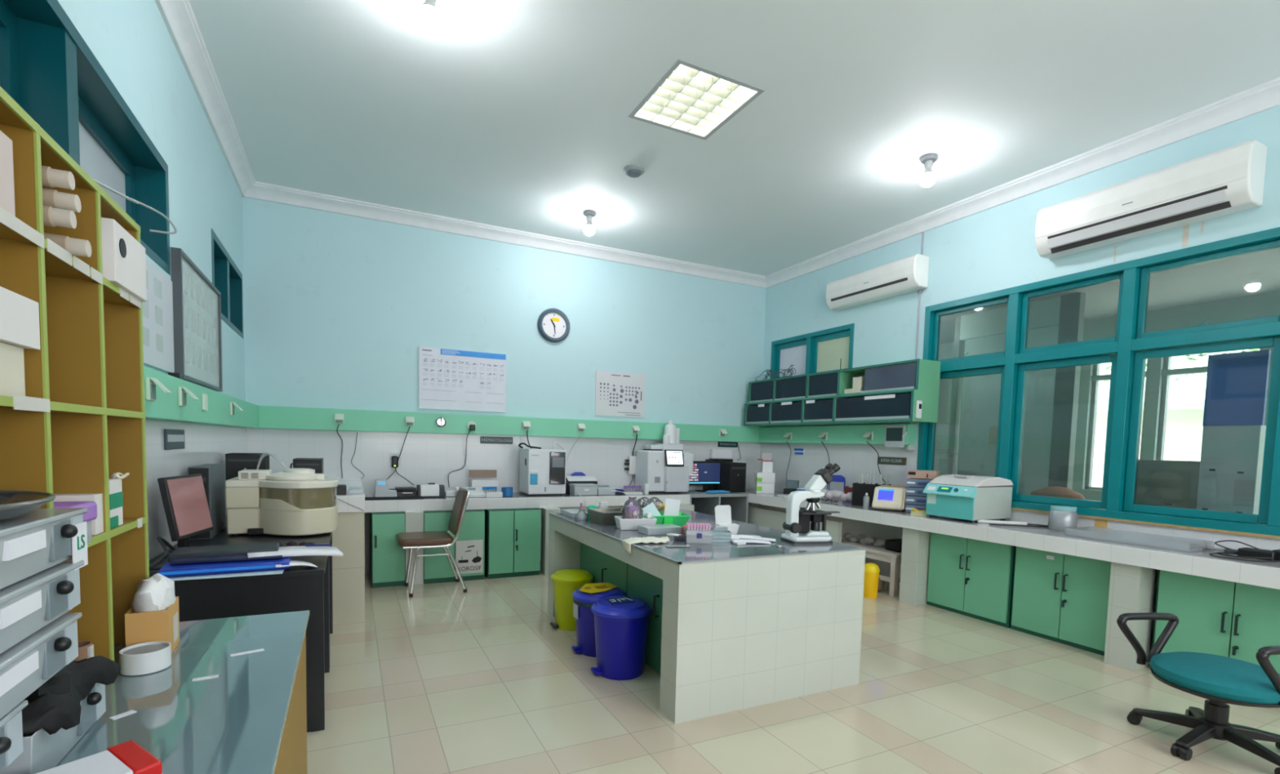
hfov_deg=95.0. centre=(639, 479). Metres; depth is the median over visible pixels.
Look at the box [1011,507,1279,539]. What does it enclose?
trim
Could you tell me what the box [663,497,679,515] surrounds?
card
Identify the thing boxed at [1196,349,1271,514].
tall cabinet
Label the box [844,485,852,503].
box
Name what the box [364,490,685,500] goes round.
countertop
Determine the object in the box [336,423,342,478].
cord
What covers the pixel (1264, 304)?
wall
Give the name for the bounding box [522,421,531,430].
wall socket
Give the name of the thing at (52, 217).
roll
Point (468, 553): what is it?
warning sign
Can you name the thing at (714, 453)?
white modem
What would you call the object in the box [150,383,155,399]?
outlet
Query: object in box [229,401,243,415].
wall socket
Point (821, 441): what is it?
cord
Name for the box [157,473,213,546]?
computer monitor
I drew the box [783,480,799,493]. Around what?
terminal
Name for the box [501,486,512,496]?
container
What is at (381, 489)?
mixer
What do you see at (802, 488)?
box
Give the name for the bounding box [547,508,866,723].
kitchen island
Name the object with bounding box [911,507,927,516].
rack
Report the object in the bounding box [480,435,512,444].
sign
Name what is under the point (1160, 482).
wall
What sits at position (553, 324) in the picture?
wall clock
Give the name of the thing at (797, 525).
microscope
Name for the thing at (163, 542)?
cables
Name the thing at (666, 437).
bottle
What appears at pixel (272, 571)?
sheaf
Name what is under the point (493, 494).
box
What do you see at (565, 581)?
pedal bin
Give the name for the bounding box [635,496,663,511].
clear bag
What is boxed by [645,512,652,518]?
tub
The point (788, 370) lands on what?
cable tangle
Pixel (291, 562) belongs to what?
paper sheet
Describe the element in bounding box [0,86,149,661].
shelf
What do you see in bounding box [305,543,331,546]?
pen
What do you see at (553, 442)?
hose
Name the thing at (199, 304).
print
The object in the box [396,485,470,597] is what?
chair
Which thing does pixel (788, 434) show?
wall socket
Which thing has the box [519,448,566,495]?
haematology analyser
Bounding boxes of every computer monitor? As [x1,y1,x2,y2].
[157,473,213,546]
[688,461,723,491]
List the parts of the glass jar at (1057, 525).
lid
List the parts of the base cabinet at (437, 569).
door, door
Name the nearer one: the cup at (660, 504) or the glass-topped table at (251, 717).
the glass-topped table at (251, 717)
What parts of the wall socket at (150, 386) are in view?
plate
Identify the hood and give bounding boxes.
[419,484,439,496]
[530,470,537,473]
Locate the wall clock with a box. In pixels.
[537,308,569,342]
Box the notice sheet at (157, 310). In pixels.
[142,258,182,379]
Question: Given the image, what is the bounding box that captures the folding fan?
[570,471,586,475]
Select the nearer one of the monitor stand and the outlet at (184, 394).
the outlet at (184, 394)
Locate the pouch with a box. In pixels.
[638,502,661,515]
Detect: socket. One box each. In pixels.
[145,377,172,400]
[177,386,199,406]
[201,393,208,410]
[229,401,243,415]
[334,413,343,423]
[404,416,414,426]
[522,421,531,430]
[577,423,586,431]
[586,215,592,221]
[631,425,639,433]
[719,429,727,436]
[783,431,791,439]
[817,431,827,439]
[862,431,873,439]
[924,160,933,168]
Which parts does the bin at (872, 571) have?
lid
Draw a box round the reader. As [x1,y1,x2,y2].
[416,482,444,497]
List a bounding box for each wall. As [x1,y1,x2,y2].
[57,0,246,560]
[242,196,766,572]
[758,105,1279,651]
[933,290,1279,501]
[946,292,1085,489]
[1135,459,1199,509]
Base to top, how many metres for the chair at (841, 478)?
0.275 m
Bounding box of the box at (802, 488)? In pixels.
[796,487,830,498]
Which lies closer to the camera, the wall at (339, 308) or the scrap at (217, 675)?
the scrap at (217, 675)
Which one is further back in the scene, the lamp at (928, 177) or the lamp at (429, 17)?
the lamp at (928, 177)
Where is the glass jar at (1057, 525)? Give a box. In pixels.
[1047,505,1078,530]
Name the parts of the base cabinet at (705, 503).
panel, panel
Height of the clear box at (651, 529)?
0.045 m
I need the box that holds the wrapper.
[665,544,690,546]
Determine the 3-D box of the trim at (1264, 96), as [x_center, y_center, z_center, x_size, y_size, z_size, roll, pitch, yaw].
[3.386,-2.309,4.095,0.112,0.115,8.026,0,4,-26]
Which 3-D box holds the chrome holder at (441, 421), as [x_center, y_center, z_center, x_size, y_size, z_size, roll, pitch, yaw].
[-2.000,-0.588,5.901,0.096,0.108,0.034,0,4,-26]
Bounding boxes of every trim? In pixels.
[143,366,258,427]
[154,0,255,197]
[241,181,765,288]
[257,405,759,442]
[759,423,915,444]
[764,77,1279,288]
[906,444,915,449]
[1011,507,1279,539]
[1093,519,1107,533]
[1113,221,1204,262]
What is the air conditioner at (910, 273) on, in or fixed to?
attached to the wall at (993, 249)
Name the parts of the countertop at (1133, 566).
apron panel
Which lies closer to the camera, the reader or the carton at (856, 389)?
the reader
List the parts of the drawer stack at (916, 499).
drawer, drawer, drawer, drawer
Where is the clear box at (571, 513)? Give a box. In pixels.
[560,508,587,517]
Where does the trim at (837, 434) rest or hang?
attached to the wall at (993, 249)
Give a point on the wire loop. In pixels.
(97, 182)
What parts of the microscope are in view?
focus knob, arm, stage knob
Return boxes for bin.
[550,568,593,631]
[571,582,626,657]
[591,595,652,679]
[862,562,879,598]
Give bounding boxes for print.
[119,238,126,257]
[142,270,163,352]
[183,268,216,375]
[584,585,608,588]
[755,477,762,490]
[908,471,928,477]
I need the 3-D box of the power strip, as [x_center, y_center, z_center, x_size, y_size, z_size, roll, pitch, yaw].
[-0.110,-0.175,6.979,0.155,0.220,0.049,0,4,-26]
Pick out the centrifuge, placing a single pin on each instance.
(972, 498)
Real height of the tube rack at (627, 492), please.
0.098 m
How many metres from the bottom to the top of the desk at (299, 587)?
0.740 m
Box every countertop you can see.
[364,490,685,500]
[364,490,694,585]
[551,508,860,561]
[742,488,1279,671]
[745,488,1279,567]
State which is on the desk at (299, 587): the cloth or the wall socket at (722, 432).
the cloth
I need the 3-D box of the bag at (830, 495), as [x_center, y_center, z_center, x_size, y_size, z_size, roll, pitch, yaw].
[2.114,0.161,6.226,0.156,0.112,0.495,0,4,-26]
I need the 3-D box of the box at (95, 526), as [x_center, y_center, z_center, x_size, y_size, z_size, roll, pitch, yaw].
[-1.274,0.077,1.303,0.112,0.089,0.048,0,4,-26]
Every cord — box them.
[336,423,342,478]
[395,426,413,484]
[447,430,471,487]
[526,430,531,448]
[565,434,586,511]
[632,433,637,456]
[786,440,791,479]
[821,440,829,489]
[866,440,885,483]
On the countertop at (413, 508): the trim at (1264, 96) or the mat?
the mat
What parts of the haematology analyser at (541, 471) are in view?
screen panel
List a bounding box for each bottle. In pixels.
[662,431,669,444]
[664,419,675,444]
[862,492,869,508]
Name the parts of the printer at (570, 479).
lid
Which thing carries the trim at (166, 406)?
attached to the wall at (131, 40)
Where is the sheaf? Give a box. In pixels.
[167,568,284,580]
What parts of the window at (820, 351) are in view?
pane, pane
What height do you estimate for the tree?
3.046 m
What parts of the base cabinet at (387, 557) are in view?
handle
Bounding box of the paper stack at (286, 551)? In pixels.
[247,546,342,558]
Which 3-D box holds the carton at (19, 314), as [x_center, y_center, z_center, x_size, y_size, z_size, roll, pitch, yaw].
[-1.155,-0.268,0.887,0.280,0.084,0.245,0,4,-26]
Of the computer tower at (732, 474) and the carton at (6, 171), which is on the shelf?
the carton at (6, 171)
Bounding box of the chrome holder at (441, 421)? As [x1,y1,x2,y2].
[435,415,445,426]
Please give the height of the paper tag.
0.025 m
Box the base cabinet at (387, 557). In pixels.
[369,511,404,587]
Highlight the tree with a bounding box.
[1103,348,1259,381]
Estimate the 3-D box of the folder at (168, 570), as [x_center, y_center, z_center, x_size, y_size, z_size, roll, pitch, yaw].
[-1.780,0.370,2.544,0.451,0.041,0.222,-1,4,-29]
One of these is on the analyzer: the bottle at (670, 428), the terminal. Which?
the bottle at (670, 428)
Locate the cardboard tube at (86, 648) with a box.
[73,640,93,660]
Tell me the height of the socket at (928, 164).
0.055 m
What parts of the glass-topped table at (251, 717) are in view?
door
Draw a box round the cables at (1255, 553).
[1199,539,1279,561]
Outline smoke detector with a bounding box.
[623,164,644,177]
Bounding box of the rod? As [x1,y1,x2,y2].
[977,520,1026,524]
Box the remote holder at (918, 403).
[915,400,922,418]
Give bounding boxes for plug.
[466,421,475,430]
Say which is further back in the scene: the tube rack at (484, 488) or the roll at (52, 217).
the tube rack at (484, 488)
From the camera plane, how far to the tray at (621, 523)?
3.76 m
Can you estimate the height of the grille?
0.018 m
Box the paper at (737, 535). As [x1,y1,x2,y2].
[737,534,761,537]
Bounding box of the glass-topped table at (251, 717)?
[55,609,309,773]
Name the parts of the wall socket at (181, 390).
plate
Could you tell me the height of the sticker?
0.085 m
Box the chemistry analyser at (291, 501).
[225,462,338,535]
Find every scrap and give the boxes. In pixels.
[109,709,137,719]
[191,674,218,681]
[230,648,264,656]
[1120,535,1140,540]
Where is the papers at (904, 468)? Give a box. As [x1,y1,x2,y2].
[899,465,916,485]
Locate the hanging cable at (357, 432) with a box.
[351,431,364,478]
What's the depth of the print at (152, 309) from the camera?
2.74 m
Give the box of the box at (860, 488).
[851,471,891,506]
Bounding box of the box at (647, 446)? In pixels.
[645,444,662,448]
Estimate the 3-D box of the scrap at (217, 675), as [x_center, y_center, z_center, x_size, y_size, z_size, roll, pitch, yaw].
[-1.036,0.472,1.400,0.050,0.002,0.016,-1,4,-32]
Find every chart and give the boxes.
[418,346,506,412]
[595,370,645,417]
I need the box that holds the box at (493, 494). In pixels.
[484,491,502,497]
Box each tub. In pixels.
[119,640,171,675]
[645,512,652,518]
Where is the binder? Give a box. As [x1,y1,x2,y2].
[167,542,279,561]
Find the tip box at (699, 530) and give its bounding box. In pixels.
[684,522,712,543]
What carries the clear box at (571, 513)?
on the island countertop
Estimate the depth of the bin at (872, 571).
5.27 m
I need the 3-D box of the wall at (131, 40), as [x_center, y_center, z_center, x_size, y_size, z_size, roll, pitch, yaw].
[-1.851,-0.578,1.628,0.200,3.530,8.026,0,4,-26]
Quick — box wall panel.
[884,425,905,447]
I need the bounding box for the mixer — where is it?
[373,479,396,497]
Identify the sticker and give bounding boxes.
[794,448,804,455]
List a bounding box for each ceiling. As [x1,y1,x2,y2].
[188,0,1279,275]
[939,247,1279,343]
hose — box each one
[256,452,287,469]
[518,442,541,448]
[552,441,565,449]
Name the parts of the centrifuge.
control panel, panel, lid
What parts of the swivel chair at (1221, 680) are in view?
armrest, arm, arm, arm, seat, arm, arm, armrest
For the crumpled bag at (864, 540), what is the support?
on the stool at (873, 552)
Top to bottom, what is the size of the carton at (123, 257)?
0.142 m
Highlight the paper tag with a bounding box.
[1046,555,1054,559]
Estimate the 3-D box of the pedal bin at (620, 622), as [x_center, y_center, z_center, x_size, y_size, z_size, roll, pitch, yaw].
[-0.111,0.910,3.434,0.354,0.426,0.354,0,4,-26]
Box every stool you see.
[841,538,901,596]
[1030,486,1084,499]
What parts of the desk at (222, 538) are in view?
panel, panel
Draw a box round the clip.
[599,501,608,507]
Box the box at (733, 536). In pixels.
[731,533,739,538]
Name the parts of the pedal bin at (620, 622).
lid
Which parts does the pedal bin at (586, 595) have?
lid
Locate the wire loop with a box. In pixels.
[93,179,177,234]
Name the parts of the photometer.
lid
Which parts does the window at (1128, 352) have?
pane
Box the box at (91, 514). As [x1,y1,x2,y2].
[53,501,97,543]
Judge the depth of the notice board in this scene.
3.43 m
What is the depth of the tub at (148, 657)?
1.42 m
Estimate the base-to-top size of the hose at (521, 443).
0.064 m
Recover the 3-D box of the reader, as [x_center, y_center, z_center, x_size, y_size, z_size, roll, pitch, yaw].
[-2.026,0.097,5.678,0.245,0.135,0.132,0,4,-26]
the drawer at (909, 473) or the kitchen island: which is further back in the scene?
the drawer at (909, 473)
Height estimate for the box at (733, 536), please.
0.030 m
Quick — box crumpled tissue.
[666,533,684,539]
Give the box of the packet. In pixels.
[35,740,162,773]
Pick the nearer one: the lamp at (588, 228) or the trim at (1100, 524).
the trim at (1100, 524)
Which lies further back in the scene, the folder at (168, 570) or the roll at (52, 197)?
the folder at (168, 570)
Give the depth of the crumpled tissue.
3.41 m
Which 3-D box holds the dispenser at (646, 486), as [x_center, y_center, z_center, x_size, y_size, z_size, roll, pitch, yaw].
[0.065,0.101,6.582,0.045,0.120,0.060,0,4,-26]
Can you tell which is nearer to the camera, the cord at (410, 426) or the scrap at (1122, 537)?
the scrap at (1122, 537)
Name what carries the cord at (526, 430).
hanging from the wall socket at (526, 424)
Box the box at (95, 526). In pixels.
[53,493,103,535]
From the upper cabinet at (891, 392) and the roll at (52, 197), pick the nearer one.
the roll at (52, 197)
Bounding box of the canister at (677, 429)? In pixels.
[675,427,679,444]
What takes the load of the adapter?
attached to the wall at (339, 308)
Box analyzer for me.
[635,443,693,493]
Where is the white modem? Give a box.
[710,448,732,458]
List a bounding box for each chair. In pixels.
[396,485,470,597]
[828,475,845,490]
[1116,612,1279,773]
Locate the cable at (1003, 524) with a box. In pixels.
[989,523,1047,527]
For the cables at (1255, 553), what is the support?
on the countertop at (1133, 566)
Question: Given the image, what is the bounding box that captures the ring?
[111,471,129,479]
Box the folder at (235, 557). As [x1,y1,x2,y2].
[168,554,282,564]
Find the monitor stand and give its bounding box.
[705,458,715,490]
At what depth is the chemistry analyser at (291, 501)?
3.42 m
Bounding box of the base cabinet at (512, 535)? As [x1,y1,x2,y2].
[483,507,541,578]
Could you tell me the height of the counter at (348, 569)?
0.918 m
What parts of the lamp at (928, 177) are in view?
bulb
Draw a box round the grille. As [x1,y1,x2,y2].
[626,169,640,177]
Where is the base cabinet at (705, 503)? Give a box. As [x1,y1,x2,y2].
[678,489,748,523]
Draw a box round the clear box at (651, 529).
[637,523,680,535]
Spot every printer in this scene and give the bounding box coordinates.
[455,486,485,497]
[565,475,597,493]
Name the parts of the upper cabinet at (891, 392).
panel, glass panel, glass panel, glass panel, glass panel, glass panel, glass panel, panel, glass panel, glass panel, panel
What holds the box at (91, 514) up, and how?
on the shelf
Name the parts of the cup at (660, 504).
lid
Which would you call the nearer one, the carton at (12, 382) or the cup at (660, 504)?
the carton at (12, 382)
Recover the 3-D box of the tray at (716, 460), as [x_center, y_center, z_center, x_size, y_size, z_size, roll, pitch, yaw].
[1.030,-0.249,7.453,0.260,0.039,0.150,0,4,-26]
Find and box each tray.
[0,489,55,519]
[569,483,597,495]
[587,506,632,525]
[614,515,657,529]
[643,448,662,450]
[707,529,731,542]
[709,457,733,462]
[777,493,789,497]
[911,510,926,516]
[1064,526,1213,552]
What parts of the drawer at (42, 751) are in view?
latch knob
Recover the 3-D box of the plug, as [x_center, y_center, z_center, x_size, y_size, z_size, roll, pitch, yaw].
[-1.724,-0.555,6.026,0.090,0.095,0.060,0,4,-26]
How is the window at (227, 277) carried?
in the wall at (131, 40)
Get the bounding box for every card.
[71,521,88,570]
[164,428,184,449]
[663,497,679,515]
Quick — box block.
[337,484,346,494]
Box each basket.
[638,511,691,526]
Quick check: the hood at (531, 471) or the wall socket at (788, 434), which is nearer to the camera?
the hood at (531, 471)
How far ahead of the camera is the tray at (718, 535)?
3.38 m
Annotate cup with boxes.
[586,505,597,519]
[654,503,665,511]
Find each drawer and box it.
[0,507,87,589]
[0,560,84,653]
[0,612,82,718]
[0,682,106,773]
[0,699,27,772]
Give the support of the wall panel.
attached to the wall at (993, 249)
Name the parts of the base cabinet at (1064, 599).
door, handle, handle, door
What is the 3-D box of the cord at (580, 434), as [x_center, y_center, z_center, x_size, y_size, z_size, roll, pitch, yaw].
[-0.714,-0.058,6.367,0.188,0.873,0.621,1,4,-13]
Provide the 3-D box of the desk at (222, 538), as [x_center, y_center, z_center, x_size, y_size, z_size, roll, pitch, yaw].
[-2.253,0.696,3.505,0.729,0.740,0.723,0,4,-26]
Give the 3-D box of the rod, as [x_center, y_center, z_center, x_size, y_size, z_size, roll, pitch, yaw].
[2.860,0.336,4.640,0.340,0.029,0.028,3,4,19]
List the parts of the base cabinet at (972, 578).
door, handle, handle, door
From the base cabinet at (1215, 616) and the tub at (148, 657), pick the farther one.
the base cabinet at (1215, 616)
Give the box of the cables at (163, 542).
[149,536,175,569]
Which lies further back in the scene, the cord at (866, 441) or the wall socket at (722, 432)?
the wall socket at (722, 432)
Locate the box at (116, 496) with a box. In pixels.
[108,478,123,528]
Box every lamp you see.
[417,0,442,32]
[583,210,595,235]
[919,153,937,186]
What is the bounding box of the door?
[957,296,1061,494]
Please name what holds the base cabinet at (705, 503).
on the floor
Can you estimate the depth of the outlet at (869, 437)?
6.03 m
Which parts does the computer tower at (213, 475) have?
panel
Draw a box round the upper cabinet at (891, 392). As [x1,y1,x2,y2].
[744,359,940,426]
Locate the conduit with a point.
(919, 291)
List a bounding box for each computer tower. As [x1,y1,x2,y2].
[187,463,226,539]
[293,457,323,473]
[714,462,746,492]
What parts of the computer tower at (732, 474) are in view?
panel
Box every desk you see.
[148,542,329,732]
[168,528,333,644]
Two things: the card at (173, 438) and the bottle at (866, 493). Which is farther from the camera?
the bottle at (866, 493)
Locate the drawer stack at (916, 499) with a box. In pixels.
[905,469,939,512]
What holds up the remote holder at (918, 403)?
attached to the upper cabinet at (891, 392)
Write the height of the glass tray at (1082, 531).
0.050 m
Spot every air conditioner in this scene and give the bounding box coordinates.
[826,253,928,311]
[1035,138,1266,259]
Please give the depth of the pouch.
3.94 m
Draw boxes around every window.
[0,0,170,275]
[211,228,243,338]
[769,323,854,378]
[916,226,1279,535]
[1091,349,1259,487]
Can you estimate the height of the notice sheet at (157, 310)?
0.500 m
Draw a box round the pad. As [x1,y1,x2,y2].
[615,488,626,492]
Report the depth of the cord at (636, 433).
6.89 m
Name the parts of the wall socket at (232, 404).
plate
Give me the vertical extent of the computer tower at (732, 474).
0.360 m
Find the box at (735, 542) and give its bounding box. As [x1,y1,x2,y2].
[733,541,746,544]
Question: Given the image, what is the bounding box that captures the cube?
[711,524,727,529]
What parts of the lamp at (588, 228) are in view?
bulb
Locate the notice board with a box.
[170,247,222,391]
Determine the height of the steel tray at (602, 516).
0.092 m
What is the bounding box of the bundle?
[620,496,643,518]
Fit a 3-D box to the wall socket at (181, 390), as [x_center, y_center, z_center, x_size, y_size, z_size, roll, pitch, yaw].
[-2.175,-0.400,2.830,0.069,0.092,0.080,0,4,-26]
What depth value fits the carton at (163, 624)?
1.50 m
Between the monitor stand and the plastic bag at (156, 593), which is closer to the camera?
the plastic bag at (156, 593)
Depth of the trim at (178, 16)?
3.57 m
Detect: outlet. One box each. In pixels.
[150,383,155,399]
[182,392,186,405]
[335,419,342,422]
[831,277,907,301]
[866,434,871,439]
[1047,185,1231,253]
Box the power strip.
[624,455,635,474]
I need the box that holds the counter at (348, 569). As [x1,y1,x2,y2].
[225,480,364,625]
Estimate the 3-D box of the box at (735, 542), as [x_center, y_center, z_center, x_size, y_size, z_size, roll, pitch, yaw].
[0.565,0.358,3.326,0.060,0.012,0.040,0,4,-26]
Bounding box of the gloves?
[706,489,730,493]
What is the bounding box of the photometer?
[871,484,907,511]
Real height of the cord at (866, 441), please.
0.497 m
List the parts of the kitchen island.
door, handle, door post, door, gauze strip, handle, edge trim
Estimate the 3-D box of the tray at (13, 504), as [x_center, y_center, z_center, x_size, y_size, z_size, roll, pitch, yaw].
[-1.072,0.044,0.859,0.298,0.026,0.394,0,4,-26]
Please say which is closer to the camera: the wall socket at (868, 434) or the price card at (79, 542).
the price card at (79, 542)
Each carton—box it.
[0,130,15,216]
[0,286,39,349]
[0,342,25,396]
[101,217,146,302]
[124,595,179,653]
[754,471,774,493]
[757,453,773,472]
[844,387,864,393]
[852,376,864,388]
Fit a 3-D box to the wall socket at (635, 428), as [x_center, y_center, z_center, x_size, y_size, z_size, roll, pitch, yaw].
[-0.046,-0.587,6.850,0.080,0.092,0.069,0,4,-26]
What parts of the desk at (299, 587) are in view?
panel, panel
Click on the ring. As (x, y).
(122, 476)
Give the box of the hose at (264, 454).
[256,452,287,469]
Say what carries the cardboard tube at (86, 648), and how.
on the glass-topped table at (251, 717)
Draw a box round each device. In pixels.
[347,486,363,493]
[389,486,417,496]
[596,484,615,494]
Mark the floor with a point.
(443, 678)
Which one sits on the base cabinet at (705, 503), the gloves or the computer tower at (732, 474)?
the gloves
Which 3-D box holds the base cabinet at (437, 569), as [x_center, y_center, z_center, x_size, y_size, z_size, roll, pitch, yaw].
[-1.858,0.608,5.745,0.549,0.662,0.600,0,4,-26]
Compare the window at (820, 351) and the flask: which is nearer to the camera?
the flask
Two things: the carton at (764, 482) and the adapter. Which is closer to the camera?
the adapter
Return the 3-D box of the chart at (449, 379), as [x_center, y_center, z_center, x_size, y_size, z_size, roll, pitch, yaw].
[-1.827,-1.028,6.079,0.872,0.616,0.025,0,4,-26]
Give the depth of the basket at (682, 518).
3.94 m
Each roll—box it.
[41,165,75,190]
[42,187,81,212]
[42,204,76,228]
[44,232,91,257]
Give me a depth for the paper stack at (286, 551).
2.72 m
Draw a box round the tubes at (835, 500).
[821,497,838,502]
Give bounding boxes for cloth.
[279,541,315,546]
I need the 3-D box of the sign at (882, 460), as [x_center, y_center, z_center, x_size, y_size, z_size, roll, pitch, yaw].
[2.543,-0.193,5.931,0.012,0.075,0.345,0,4,-26]
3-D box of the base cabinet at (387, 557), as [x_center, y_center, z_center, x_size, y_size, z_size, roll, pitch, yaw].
[-2.360,0.612,5.477,0.273,0.662,0.636,0,4,-26]
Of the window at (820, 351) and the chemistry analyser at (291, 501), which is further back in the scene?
the window at (820, 351)
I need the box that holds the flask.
[574,502,587,520]
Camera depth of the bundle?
3.83 m
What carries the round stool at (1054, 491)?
on the floor
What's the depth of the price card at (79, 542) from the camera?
1.06 m
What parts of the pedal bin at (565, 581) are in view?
lid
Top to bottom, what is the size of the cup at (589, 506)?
0.105 m
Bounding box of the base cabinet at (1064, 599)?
[1010,546,1111,655]
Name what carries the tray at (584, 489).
on the countertop at (413, 508)
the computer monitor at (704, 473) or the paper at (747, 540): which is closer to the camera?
the paper at (747, 540)
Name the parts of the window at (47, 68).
pane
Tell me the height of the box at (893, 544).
0.099 m
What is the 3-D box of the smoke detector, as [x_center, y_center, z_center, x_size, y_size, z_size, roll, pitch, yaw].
[-0.049,-2.469,4.716,0.170,0.042,0.170,0,4,-26]
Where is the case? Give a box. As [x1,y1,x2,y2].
[225,453,269,479]
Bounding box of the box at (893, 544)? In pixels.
[884,538,902,551]
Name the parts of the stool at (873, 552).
rail, leg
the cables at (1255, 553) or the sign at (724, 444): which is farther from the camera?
the sign at (724, 444)
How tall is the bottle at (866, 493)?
0.155 m
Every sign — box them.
[455,539,483,573]
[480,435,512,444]
[717,441,737,447]
[877,456,906,465]
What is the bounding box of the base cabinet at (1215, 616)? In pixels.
[1152,569,1279,673]
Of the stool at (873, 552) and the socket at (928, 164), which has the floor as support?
the stool at (873, 552)
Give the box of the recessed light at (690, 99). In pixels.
[628,58,764,140]
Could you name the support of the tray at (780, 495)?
on the countertop at (1133, 566)
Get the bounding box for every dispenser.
[643,483,648,494]
[714,505,739,534]
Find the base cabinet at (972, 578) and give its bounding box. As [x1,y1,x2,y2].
[926,532,1015,627]
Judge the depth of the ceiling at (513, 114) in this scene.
3.72 m
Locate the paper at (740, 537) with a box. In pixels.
[739,536,775,541]
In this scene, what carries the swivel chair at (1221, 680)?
on the floor
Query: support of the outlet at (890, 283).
attached to the air conditioner at (910, 273)
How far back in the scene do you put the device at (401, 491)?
5.60 m
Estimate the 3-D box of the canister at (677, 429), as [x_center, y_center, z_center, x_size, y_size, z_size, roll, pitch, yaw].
[0.433,-0.523,7.009,0.060,0.190,0.060,0,4,-26]
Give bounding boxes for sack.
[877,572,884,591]
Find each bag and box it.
[22,655,120,735]
[131,573,176,613]
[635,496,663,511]
[820,488,852,501]
[843,532,885,546]
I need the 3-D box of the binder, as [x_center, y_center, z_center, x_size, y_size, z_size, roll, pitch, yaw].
[-1.879,0.334,2.673,0.400,0.050,0.200,-1,4,-30]
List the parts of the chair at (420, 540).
leg, seat, leg, frame, leg, leg, backrest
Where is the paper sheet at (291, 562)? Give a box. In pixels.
[275,560,317,567]
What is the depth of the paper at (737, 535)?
3.54 m
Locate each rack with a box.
[482,486,497,492]
[622,484,642,494]
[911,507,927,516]
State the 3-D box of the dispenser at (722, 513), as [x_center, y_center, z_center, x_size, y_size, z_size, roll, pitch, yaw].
[0.548,0.251,3.713,0.144,0.178,0.080,1,4,-6]
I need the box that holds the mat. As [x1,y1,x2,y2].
[364,496,423,499]
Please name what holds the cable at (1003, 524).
on the countertop at (1133, 566)
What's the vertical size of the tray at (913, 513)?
0.040 m
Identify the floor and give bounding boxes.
[306,570,1279,773]
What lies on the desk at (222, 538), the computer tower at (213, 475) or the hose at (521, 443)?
the computer tower at (213, 475)
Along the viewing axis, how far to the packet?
0.93 m
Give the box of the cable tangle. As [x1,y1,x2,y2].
[755,364,795,381]
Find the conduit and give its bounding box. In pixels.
[915,231,924,359]
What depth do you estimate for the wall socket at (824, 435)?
6.60 m
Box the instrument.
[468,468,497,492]
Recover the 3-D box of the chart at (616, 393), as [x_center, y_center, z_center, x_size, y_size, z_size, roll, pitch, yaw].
[-0.227,-0.999,6.881,0.632,0.512,0.012,0,4,-26]
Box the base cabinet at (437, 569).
[422,509,484,583]
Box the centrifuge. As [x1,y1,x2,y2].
[922,474,1013,523]
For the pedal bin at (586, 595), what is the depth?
3.67 m
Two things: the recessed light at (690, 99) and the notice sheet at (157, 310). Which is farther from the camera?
the recessed light at (690, 99)
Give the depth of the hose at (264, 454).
3.84 m
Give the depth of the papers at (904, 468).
5.79 m
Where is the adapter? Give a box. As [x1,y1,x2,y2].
[390,453,401,467]
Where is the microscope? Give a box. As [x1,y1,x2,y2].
[780,462,840,543]
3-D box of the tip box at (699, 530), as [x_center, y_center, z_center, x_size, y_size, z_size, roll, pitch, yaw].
[0.334,0.304,3.361,0.150,0.105,0.106,1,3,-2]
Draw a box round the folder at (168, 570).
[157,555,290,577]
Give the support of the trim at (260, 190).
attached to the wall at (339, 308)
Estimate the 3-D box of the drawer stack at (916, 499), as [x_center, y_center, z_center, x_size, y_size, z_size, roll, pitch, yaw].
[2.563,0.106,5.324,0.240,0.382,0.204,4,4,34]
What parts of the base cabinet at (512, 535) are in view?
door, door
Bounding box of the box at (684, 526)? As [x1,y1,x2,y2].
[680,524,696,537]
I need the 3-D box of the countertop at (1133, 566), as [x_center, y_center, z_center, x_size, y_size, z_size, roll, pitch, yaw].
[2.665,0.709,5.018,0.613,0.773,6.120,0,4,-26]
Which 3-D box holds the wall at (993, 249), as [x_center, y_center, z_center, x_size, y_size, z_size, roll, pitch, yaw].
[3.466,-0.606,4.259,0.160,3.530,8.026,0,4,-26]
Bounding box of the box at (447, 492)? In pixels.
[444,489,456,496]
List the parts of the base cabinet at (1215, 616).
door, handle, handle, door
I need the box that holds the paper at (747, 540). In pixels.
[731,538,770,544]
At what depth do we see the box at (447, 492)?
5.75 m

